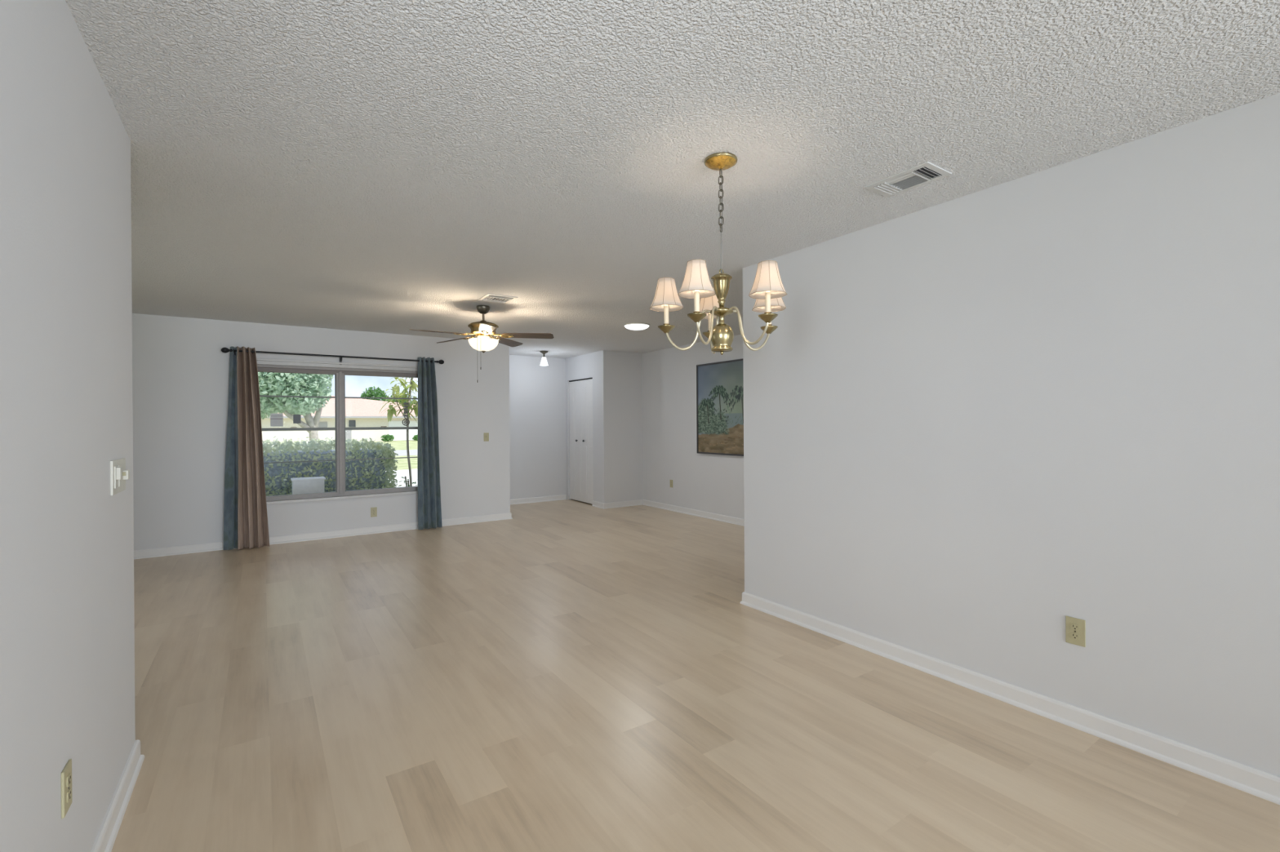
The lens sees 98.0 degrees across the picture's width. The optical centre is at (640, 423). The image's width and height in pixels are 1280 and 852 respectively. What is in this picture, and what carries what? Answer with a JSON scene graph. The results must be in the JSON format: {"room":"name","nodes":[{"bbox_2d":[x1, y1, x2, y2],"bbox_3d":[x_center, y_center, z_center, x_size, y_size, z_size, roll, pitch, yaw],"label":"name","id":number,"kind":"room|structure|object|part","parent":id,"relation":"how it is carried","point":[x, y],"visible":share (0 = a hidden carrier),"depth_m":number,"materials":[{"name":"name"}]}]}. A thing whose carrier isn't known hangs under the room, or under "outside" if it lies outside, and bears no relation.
{"room":"empty dining room","nodes":[
{"label":"empty dining room","id":0,"kind":"room"},
{"bbox_2d":[0,0,135,851],"bbox_3d":[0.610,0.102,-1.748,0.120,2.440,9.425,0,0,-34],"label":"wall","id":1,"kind":"structure","parent":0,"point":[67,615],"depth_m":1.40,"materials":[{"name":"paint"}]},
{"bbox_2d":[61,759,71,818],"bbox_3d":[-1.460,0.928,1.415,0.012,0.115,0.070,0,0,-34],"label":"wall outlet","id":2,"kind":"object","parent":1,"relation":"attached to","point":[66,774],"visible":1,"depth_m":1.40,"materials":[{"name":"beige plastic"}]},
{"bbox_2d":[66,773,71,787],"bbox_3d":[-1.457,0.908,1.417,0.004,0.027,0.033,0,0,-34],"label":"receptacle","id":3,"kind":"object","parent":2,"relation":"attached to","point":[68,775],"depth_m":1.41,"materials":[{"name":"beige plastic"}]},
{"bbox_2d":[66,787,71,803],"bbox_3d":[-1.457,0.947,1.417,0.004,0.027,0.033,0,0,-34],"label":"receptacle","id":4,"kind":"object","parent":2,"relation":"attached to","point":[68,789],"depth_m":1.42,"materials":[{"name":"beige plastic"}]},
{"bbox_2d":[90,740,144,851],"bbox_3d":[-0.397,1.287,-2.421,2.604,0.085,9.449,0,0,-34],"label":"baseboard","id":5,"kind":"structure","parent":1,"relation":"attached to","point":[104,842],"depth_m":1.88,"materials":[{"name":"white wood"}]},
{"bbox_2d":[110,457,129,495],"bbox_3d":[-1.771,0.176,1.878,0.022,0.112,0.303,0,0,-34],"label":"light switch","id":6,"kind":"object","parent":1,"relation":"attached to","point":[118,473],"visible":1,"depth_m":1.85,"materials":[{"name":"white plastic"}]},
{"bbox_3d":[-1.851,0.184,2.000,0.016,0.034,0.030,0,0,-34],"label":"dimmer knob","id":7,"kind":"part","parent":6,"relation":"part of","materials":[{"name":"white plastic"}]},
{"bbox_2d":[270,413,283,426],"bbox_3d":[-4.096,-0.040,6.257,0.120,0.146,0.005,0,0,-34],"label":"window","id":8,"kind":"structure","parent":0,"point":[276,420],"depth_m":6.25,"materials":[{"name":"grey paint"}]},
{"bbox_2d":[293,414,301,423],"bbox_3d":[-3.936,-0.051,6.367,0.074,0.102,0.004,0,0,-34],"label":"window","id":9,"kind":"structure","parent":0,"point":[296,418],"depth_m":6.37,"materials":[{"name":"grey glass"}]},
{"bbox_2d":[132,313,510,550],"bbox_3d":[-4.288,0.120,6.154,5.834,2.440,0.200,0,0,-34],"label":"wall","id":10,"kind":"structure","parent":0,"point":[180,371],"depth_m":6.09,"materials":[{"name":"paint"}]},
{"bbox_2d":[133,512,512,559],"bbox_3d":[-4.570,1.299,6.603,5.858,0.085,1.314,0,0,-34],"label":"baseboard","id":11,"kind":"structure","parent":10,"relation":"attached to","point":[193,548],"depth_m":6.42,"materials":[{"name":"white wood"}]},
{"bbox_2d":[221,347,444,364],"bbox_3d":[-3.477,-0.749,6.496,2.276,0.115,0.149,0,0,-34],"label":"curtain rod","id":12,"kind":"object","parent":10,"relation":"attached to","point":[224,350],"visible":0.98,"depth_m":6.37,"materials":[{"name":"black metal"}]},
{"bbox_2d":[223,346,269,550],"bbox_3d":[-4.214,0.258,5.938,0.403,2.148,0.152,0,0,-34],"label":"curtain","id":13,"kind":"object","parent":12,"relation":"hanging from","point":[246,525],"visible":1,"depth_m":5.92,"materials":[{"name":"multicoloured fabric"}]},
{"bbox_3d":[-4.325,0.257,5.865,0.139,2.144,0.120,0,0,-34],"label":"teal panel","id":14,"kind":"part","parent":13,"relation":"part of","materials":[{"name":"teal fabric"}]},
{"bbox_2d":[417,356,442,529],"bbox_3d":[-2.658,0.246,6.997,0.289,2.148,0.119,0,0,-34],"label":"curtain","id":15,"kind":"object","parent":12,"relation":"hanging from","point":[429,509],"visible":1,"depth_m":6.98,"materials":[{"name":"blue fabric"}]},
{"bbox_2d":[256,358,417,501],"bbox_3d":[-3.566,0.070,6.600,1.930,1.580,0.155,0,0,-34],"label":"window","id":16,"kind":"structure","parent":10,"relation":"attached to","point":[264,365],"depth_m":6.57,"materials":[{"name":"metal"}]},
{"bbox_3d":[-3.959,0.118,6.341,0.859,1.390,0.040,0,0,-34],"label":"sash","id":17,"kind":"part","parent":16,"relation":"part of","materials":[{"name":"glass"}]},
{"bbox_3d":[-3.568,-0.689,6.594,1.930,0.063,0.145,0,0,-34],"label":"head trim","id":18,"kind":"part","parent":16,"relation":"part of","materials":[{"name":"white paint"}]},
{"bbox_3d":[-3.584,-0.604,6.619,1.870,0.047,0.085,0,0,-34],"label":"head rail","id":19,"kind":"part","parent":16,"relation":"part of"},
{"bbox_3d":[-3.575,0.835,6.622,1.870,0.050,0.085,0,0,-34],"label":"rail","id":20,"kind":"part","parent":16,"relation":"part of","materials":[{"name":"metal"}]},
{"bbox_3d":[-3.181,0.112,6.871,0.859,1.390,0.040,0,0,-34],"label":"sash","id":21,"kind":"part","parent":16,"relation":"part of","materials":[{"name":"clear glass"}]},
{"bbox_2d":[266,490,417,504],"bbox_3d":[-3.533,0.873,6.560,1.900,0.030,0.095,0,0,-34],"label":"sill","id":22,"kind":"structure","parent":10,"relation":"attached to","point":[308,500],"depth_m":6.52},
{"bbox_2d":[370,506,377,517],"bbox_3d":[-3.237,1.074,6.741,0.070,0.115,0.012,0,0,-34],"label":"wall outlet","id":23,"kind":"object","parent":10,"relation":"attached to","point":[373,510],"visible":1,"depth_m":6.74,"materials":[{"name":"beige plastic"}]},
{"bbox_2d":[484,432,488,441],"bbox_3d":[-2.088,0.184,7.519,0.070,0.115,0.018,0,0,-34],"label":"light switch","id":24,"kind":"object","parent":10,"relation":"attached to","point":[486,434],"visible":1,"depth_m":7.52,"materials":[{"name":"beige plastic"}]},
{"bbox_2d":[402,402,409,426],"bbox_3d":[-3.171,-0.543,7.496,0.098,1.149,0.016,0,0,-34],"label":"hanging ornament","id":25,"kind":"object","parent":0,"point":[404,403],"visible":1,"depth_m":7.49,"materials":[{"name":"metal"}]},
{"bbox_2d":[509,355,566,499],"bbox_3d":[-1.956,0.100,9.253,1.509,2.440,0.120,0,0,-34],"label":"wall","id":26,"kind":"structure","parent":0,"point":[537,393],"depth_m":9.33,"materials":[{"name":"paint"}]},
{"bbox_2d":[510,494,566,505],"bbox_3d":[-1.908,1.277,9.195,1.509,0.085,0.024,0,0,-34],"label":"baseboard","id":27,"kind":"structure","parent":26,"relation":"attached to","point":[544,499],"depth_m":9.31,"materials":[{"name":"white wood"}]},
{"bbox_2d":[565,350,642,503],"bbox_3d":[-0.610,0.091,9.389,0.870,2.440,1.410,0,0,-34],"label":"wall","id":28,"kind":"structure","parent":0,"point":[617,380],"depth_m":8.76,"materials":[{"name":"paint"}]},
{"bbox_2d":[568,377,593,504],"bbox_3d":[-0.988,0.280,9.222,0.066,2.032,0.870,0,0,-34],"label":"door","id":29,"kind":"structure","parent":28,"relation":"in","point":[580,391],"depth_m":9.21,"materials":[{"name":"white"}]},
{"bbox_2d":[591,499,642,509],"bbox_3d":[-0.368,1.268,8.892,0.744,0.085,0.369,0,0,-34],"label":"baseboard","id":30,"kind":"structure","parent":28,"relation":"attached to","point":[639,502],"depth_m":8.72,"materials":[{"name":"white wood"}]},
{"bbox_2d":[65,0,1279,358],"bbox_3d":[0.237,-1.171,1.489,8.283,0.100,15.430,0,0,-34],"label":"ceiling","id":31,"kind":"structure","parent":0,"point":[390,166],"depth_m":2.09,"materials":[{"name":"white paint"}]},
{"bbox_2d":[408,305,554,382],"bbox_3d":[-1.450,-0.747,5.304,1.232,0.740,1.288,0,0,0],"label":"ceiling fan","id":32,"kind":"object","parent":31,"relation":"hanging from","point":[484,330],"visible":1,"depth_m":5.25,"materials":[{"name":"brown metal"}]},
{"bbox_3d":[-1.840,-0.833,5.045,0.480,0.007,0.134,-2,13,-37],"label":"blade","id":33,"kind":"part","parent":32,"relation":"part of","materials":[{"name":"brown wood"}]},
{"bbox_3d":[-1.849,-0.834,5.545,0.480,0.007,0.134,-2,11,35],"label":"blade","id":34,"kind":"part","parent":32,"relation":"part of","materials":[{"name":"brown wood"}]},
{"bbox_3d":[-1.500,-0.744,5.301,0.280,0.108,0.280,0,0,0],"label":"lamp shade","id":35,"kind":"part","parent":32,"relation":"part of","materials":[{"name":"beige glass"}]},
{"bbox_3d":[-1.363,-0.836,4.899,0.134,0.007,0.480,12,-3,-19],"label":"blade","id":36,"kind":"part","parent":32,"relation":"part of","materials":[{"name":"brown wood"}]},
{"bbox_3d":[-1.377,-0.837,5.707,0.134,0.007,0.480,-13,-5,16],"label":"blade","id":37,"kind":"part","parent":32,"relation":"part of","materials":[{"name":"brown wood"}]},
{"bbox_3d":[-1.076,-0.838,5.309,0.480,0.007,0.134,1,-12,-1],"label":"blade","id":38,"kind":"part","parent":32,"relation":"part of","materials":[{"name":"brown wood"}]},
{"bbox_2d":[476,293,517,303],"bbox_3d":[-1.282,-1.112,4.967,0.270,0.011,0.290,0,0,-34],"label":"ceiling vent","id":39,"kind":"object","parent":31,"relation":"in","point":[488,297],"visible":1,"depth_m":4.95,"materials":[{"name":"metal"}]},
{"bbox_2d":[539,351,548,365],"bbox_3d":[-1.502,-1.011,8.623,0.126,0.221,0.126,0,0,-34],"label":"ceiling light","id":40,"kind":"object","parent":31,"relation":"attached to","point":[544,361],"visible":1,"depth_m":8.59,"materials":[{"name":"white glass"}]},
{"bbox_3d":[-1.502,-0.967,8.623,0.126,0.133,0.126,0,0,-34],"label":"lamp shade","id":41,"kind":"part","parent":40,"relation":"part of","materials":[{"name":"white glass"}]},
{"bbox_2d":[623,322,649,330],"bbox_3d":[-0.047,-1.099,6.360,0.304,0.056,0.304,0,0,-34],"label":"dome light","id":42,"kind":"object","parent":31,"relation":"attached to","point":[633,326],"visible":1,"depth_m":6.27,"materials":[{"name":"white glass"}]},
{"bbox_2d":[649,151,786,355],"bbox_3d":[0.358,-0.708,2.361,0.599,0.832,0.593,0,0,-34],"label":"chandelier","id":43,"kind":"object","parent":31,"relation":"hanging from","point":[768,289],"visible":1,"depth_m":2.33,"materials":[{"name":"gold metal"}]},
{"bbox_3d":[0.110,-0.566,2.427,0.147,0.124,0.147,0,0,14],"label":"lamp shade","id":44,"kind":"part","parent":43,"relation":"part of","materials":[{"name":"white fabric"}]},
{"bbox_3d":[0.110,-0.566,2.427,0.150,0.127,0.150,0,0,14],"label":"shade trim","id":45,"kind":"part","parent":43,"relation":"part of","materials":[{"name":"beige fabric"}]},
{"bbox_3d":[0.207,-0.402,2.404,0.207,0.172,0.011,0,0,14],"label":"arm","id":46,"kind":"part","parent":43,"relation":"part of","materials":[{"name":"gold metal"}]},
{"bbox_3d":[0.217,-0.566,2.166,0.150,0.127,0.150,0,0,32],"label":"shade trim","id":47,"kind":"part","parent":43,"relation":"part of","materials":[{"name":"beige fabric"}]},
{"bbox_3d":[0.217,-0.566,2.166,0.147,0.124,0.147,0,0,32],"label":"lamp shade","id":48,"kind":"part","parent":43,"relation":"part of","materials":[{"name":"white fabric"}]},
{"bbox_3d":[0.270,-0.402,2.250,0.011,0.172,0.207,0,0,32],"label":"arm","id":49,"kind":"part","parent":43,"relation":"part of","materials":[{"name":"gold metal"}]},
{"bbox_3d":[0.326,-0.567,2.610,0.147,0.124,0.147,0,0,-4],"label":"lamp shade","id":50,"kind":"part","parent":43,"relation":"part of","materials":[{"name":"white fabric"}]},
{"bbox_3d":[0.326,-0.568,2.610,0.150,0.127,0.150,0,0,-4],"label":"shade trim","id":51,"kind":"part","parent":43,"relation":"part of","materials":[{"name":"beige fabric"}]},
{"bbox_3d":[0.334,-0.403,2.512,0.011,0.172,0.207,0,0,-4],"label":"arm","id":52,"kind":"part","parent":43,"relation":"part of","materials":[{"name":"gold metal"}]},
{"bbox_3d":[0.341,-0.950,2.369,0.019,0.272,0.018,0,0,-14],"label":"chain","id":53,"kind":"part","parent":43,"relation":"part of","materials":[{"name":"grey metal"}]},
{"bbox_3d":[0.344,-0.861,2.372,0.012,0.445,0.008,0,0,-8],"label":"cord","id":54,"kind":"part","parent":43,"relation":"part of","materials":[{"name":"metal"}]},
{"bbox_2d":[711,323,733,352],"bbox_3d":[0.345,-0.366,2.371,0.102,0.117,0.102,0,0,-34],"label":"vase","id":55,"kind":"object","parent":43,"relation":"on","point":[722,336],"depth_m":2.33,"materials":[{"name":"gold metal"}]},
{"bbox_3d":[0.436,-0.403,2.262,0.011,0.172,0.207,0,0,-40],"label":"arm","id":56,"kind":"part","parent":43,"relation":"part of","materials":[{"name":"gold metal"}]},
{"bbox_3d":[0.476,-0.404,2.424,0.207,0.172,0.011,0,0,-22],"label":"arm","id":57,"kind":"part","parent":43,"relation":"part of","materials":[{"name":"gold metal"}]},
{"bbox_3d":[0.498,-0.568,2.187,0.150,0.127,0.150,0,0,-40],"label":"shade trim","id":58,"kind":"part","parent":43,"relation":"part of","materials":[{"name":"beige fabric"}]},
{"bbox_3d":[0.498,-0.568,2.187,0.147,0.124,0.147,0,0,-40],"label":"lamp shade","id":59,"kind":"part","parent":43,"relation":"part of","materials":[{"name":"white fabric"}]},
{"bbox_3d":[0.566,-0.569,2.461,0.150,0.127,0.150,0,0,-22],"label":"shade trim","id":60,"kind":"part","parent":43,"relation":"part of","materials":[{"name":"beige fabric"}]},
{"bbox_3d":[0.566,-0.569,2.461,0.147,0.124,0.147,0,0,-22],"label":"lamp shade","id":61,"kind":"part","parent":43,"relation":"part of","materials":[{"name":"white fabric"}]},
{"bbox_2d":[864,161,951,196],"bbox_3d":[1.233,-1.124,2.578,0.205,0.011,0.305,0,0,-34],"label":"ceiling vent","id":62,"kind":"object","parent":31,"relation":"in","point":[926,172],"visible":1,"depth_m":2.56,"materials":[{"name":"metal"}]},
{"bbox_2d":[641,334,744,519],"bbox_3d":[1.365,0.082,7.101,0.120,2.440,4.595,0,0,-34],"label":"wall","id":63,"kind":"structure","parent":0,"point":[705,482],"depth_m":8.13,"materials":[{"name":"paint"}]},
{"bbox_2d":[696,358,743,456],"bbox_3d":[1.228,-0.203,7.160,0.032,1.238,1.555,0,0,-34],"label":"painting","id":64,"kind":"object","parent":63,"relation":"attached to","point":[720,384],"visible":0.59,"depth_m":7.41,"materials":[{"name":"paint"}]},
{"bbox_2d":[111,499,1279,851],"bbox_3d":[0.326,1.318,1.543,8.458,0.001,15.430,0,0,-34],"label":"floor","id":65,"kind":"structure","parent":0,"point":[566,675],"depth_m":2.43,"materials":[{"name":"brown wood"}]},
{"bbox_2d":[742,93,1279,777],"bbox_3d":[3.448,0.080,0.184,0.120,2.440,9.425,0,0,-34],"label":"wall","id":66,"kind":"structure","parent":0,"point":[975,424],"depth_m":2.45,"materials":[{"name":"paint"}]},
{"bbox_2d":[642,499,1279,804],"bbox_3d":[3.034,1.257,2.606,2.194,0.085,13.900,0,0,-34],"label":"baseboard","id":67,"kind":"structure","parent":66,"relation":"attached to","point":[1264,785],"depth_m":2.49,"materials":[{"name":"white wood"}]},
{"bbox_2d":[1065,616,1085,647],"bbox_3d":[1.872,0.896,2.396,0.012,0.115,0.070,0,0,-34],"label":"wall outlet","id":68,"kind":"object","parent":66,"relation":"attached to","point":[1075,628],"visible":1,"depth_m":2.39,"materials":[{"name":"beige plastic"}]},
{"bbox_2d":[1070,623,1079,631],"bbox_3d":[1.869,0.876,2.394,0.004,0.027,0.033,0,0,-34],"label":"receptacle","id":69,"kind":"object","parent":68,"relation":"attached to","point":[1073,627],"depth_m":2.39,"materials":[{"name":"beige plastic"}]},
{"bbox_2d":[1070,632,1079,639],"bbox_3d":[1.869,0.915,2.394,0.004,0.027,0.033,0,0,-34],"label":"receptacle","id":70,"kind":"object","parent":68,"relation":"attached to","point":[1073,636],"depth_m":2.39,"materials":[{"name":"beige plastic"}]},
{"label":"outside","id":71,"kind":"structure","parent":0,"visible":0},
{"bbox_2d":[263,440,417,470],"bbox_3d":[-27.537,1.589,67.138,150.000,0.100,158.000,0,0,-34],"label":"lawn","id":72,"kind":"structure","parent":71,"point":[397,445],"depth_m":31.57,"materials":[{"name":"green plant"}]},
{"bbox_2d":[257,372,333,449],"bbox_3d":[-9.966,-0.745,14.047,4.091,4.524,2.683,0,0,-16],"label":"shade tree","id":73,"kind":"object","parent":72,"relation":"on","point":[272,384],"visible":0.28,"depth_m":13.93,"materials":[{"name":"green plant"}]},
{"bbox_3d":[-9.861,-1.494,13.905,4.214,3.026,2.810,0,0,-34],"label":"crown","id":74,"kind":"part","parent":73,"relation":"part of","materials":[{"name":"green plant"}]},
{"bbox_2d":[290,476,325,494],"bbox_3d":[-4.697,1.130,7.856,0.410,0.720,0.310,0,0,-34],"label":"utility box","id":75,"kind":"object","parent":72,"relation":"on","point":[313,484],"visible":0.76,"depth_m":7.75,"materials":[{"name":"grey metal"}]},
{"bbox_3d":[-4.699,0.782,7.856,0.410,0.025,0.310,0,0,-34],"label":"lid","id":76,"kind":"part","parent":75,"relation":"part of","materials":[{"name":"grey metal"}]},
{"bbox_2d":[262,435,401,496],"bbox_3d":[-6.919,0.838,7.553,6.726,1.358,1.407,0,0,-34],"label":"hedge","id":77,"kind":"object","parent":72,"relation":"on","point":[364,474],"visible":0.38,"depth_m":8.51,"materials":[{"name":"green plant"}]},
{"bbox_2d":[261,395,417,444],"bbox_3d":[-31.448,-0.478,46.912,43.200,4.150,10.450,0,0,-34],"label":"house","id":78,"kind":"structure","parent":72,"relation":"on","point":[359,413],"depth_m":46.93,"materials":[{"name":"beige paint"}]},
{"bbox_3d":[-19.903,0.620,49.335,4.600,1.700,0.070,0,0,-34],"label":"garage door","id":79,"kind":"part","parent":78,"relation":"part of","materials":[{"name":"white"}]},
{"bbox_2d":[360,386,388,401],"bbox_3d":[-31.433,-1.447,65.712,3.604,6.027,3.697,0,0,-34],"label":"tree","id":80,"kind":"object","parent":72,"relation":"on","point":[370,393],"visible":0.3,"depth_m":65.20,"materials":[{"name":"green plant"}]},
{"bbox_2d":[380,434,394,441],"bbox_3d":[-21.529,1.253,47.277,1.099,0.723,0.861,0,0,-34],"label":"shrub","id":81,"kind":"object","parent":72,"relation":"on","point":[387,437],"visible":1,"depth_m":47.15,"materials":[{"name":"green plant"}]},
{"bbox_2d":[379,377,417,486],"bbox_3d":[-3.715,0.272,8.944,0.926,2.421,0.550,0,0,-34],"label":"ornamental tree","id":82,"kind":"object","parent":72,"relation":"on","point":[391,411],"visible":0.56,"depth_m":8.90,"materials":[{"name":"green plant"}]},
{"bbox_3d":[-3.723,0.331,8.957,0.494,2.302,0.038,0,0,-32],"label":"stem","id":83,"kind":"part","parent":82,"relation":"part of","materials":[{"name":"green plant"}]},
{"bbox_2d":[390,394,414,404],"bbox_3d":[-30.384,-1.184,70.036,4.647,5.474,4.621,0,0,-34],"label":"tree","id":84,"kind":"object","parent":72,"relation":"on","point":[400,394],"visible":0.02,"depth_m":69.45,"materials":[{"name":"green plant"}]},
{"bbox_2d":[399,476,416,487],"bbox_3d":[-3.901,1.181,9.329,0.248,0.603,0.220,0,0,17],"label":"plant","id":85,"kind":"object","parent":72,"relation":"on","point":[405,480],"visible":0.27,"depth_m":9.30,"materials":[{"name":"green plant"}]},
{"bbox_3d":[-3.893,1.182,9.332,0.050,0.602,0.129,0,0,34],"label":"stem","id":86,"kind":"part","parent":85,"relation":"part of","materials":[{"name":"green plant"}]},
{"bbox_2d":[412,434,417,440],"bbox_3d":[-19.494,1.259,48.670,0.994,0.733,0.740,0,0,-34],"label":"shrub","id":87,"kind":"object","parent":72,"relation":"on","point":[415,437],"visible":0.5,"depth_m":48.43,"materials":[{"name":"green plant"}]},
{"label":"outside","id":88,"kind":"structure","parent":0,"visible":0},
{"bbox_2d":[385,469,417,487],"bbox_3d":[-8.543,1.497,12.568,28.000,0.020,7.400,0,0,-34],"label":"driveway","id":89,"kind":"structure","parent":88,"point":[403,473],"depth_m":15.27,"materials":[{"name":"concrete"}]},
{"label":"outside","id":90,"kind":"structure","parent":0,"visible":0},
{"bbox_2d":[394,449,417,456],"bbox_3d":[-4.751,1.441,33.656,150.000,0.015,6.000,0,0,-34],"label":"street","id":91,"kind":"structure","parent":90,"point":[400,452],"depth_m":28.48,"materials":[{"name":"grey asphalt"}]}
]}

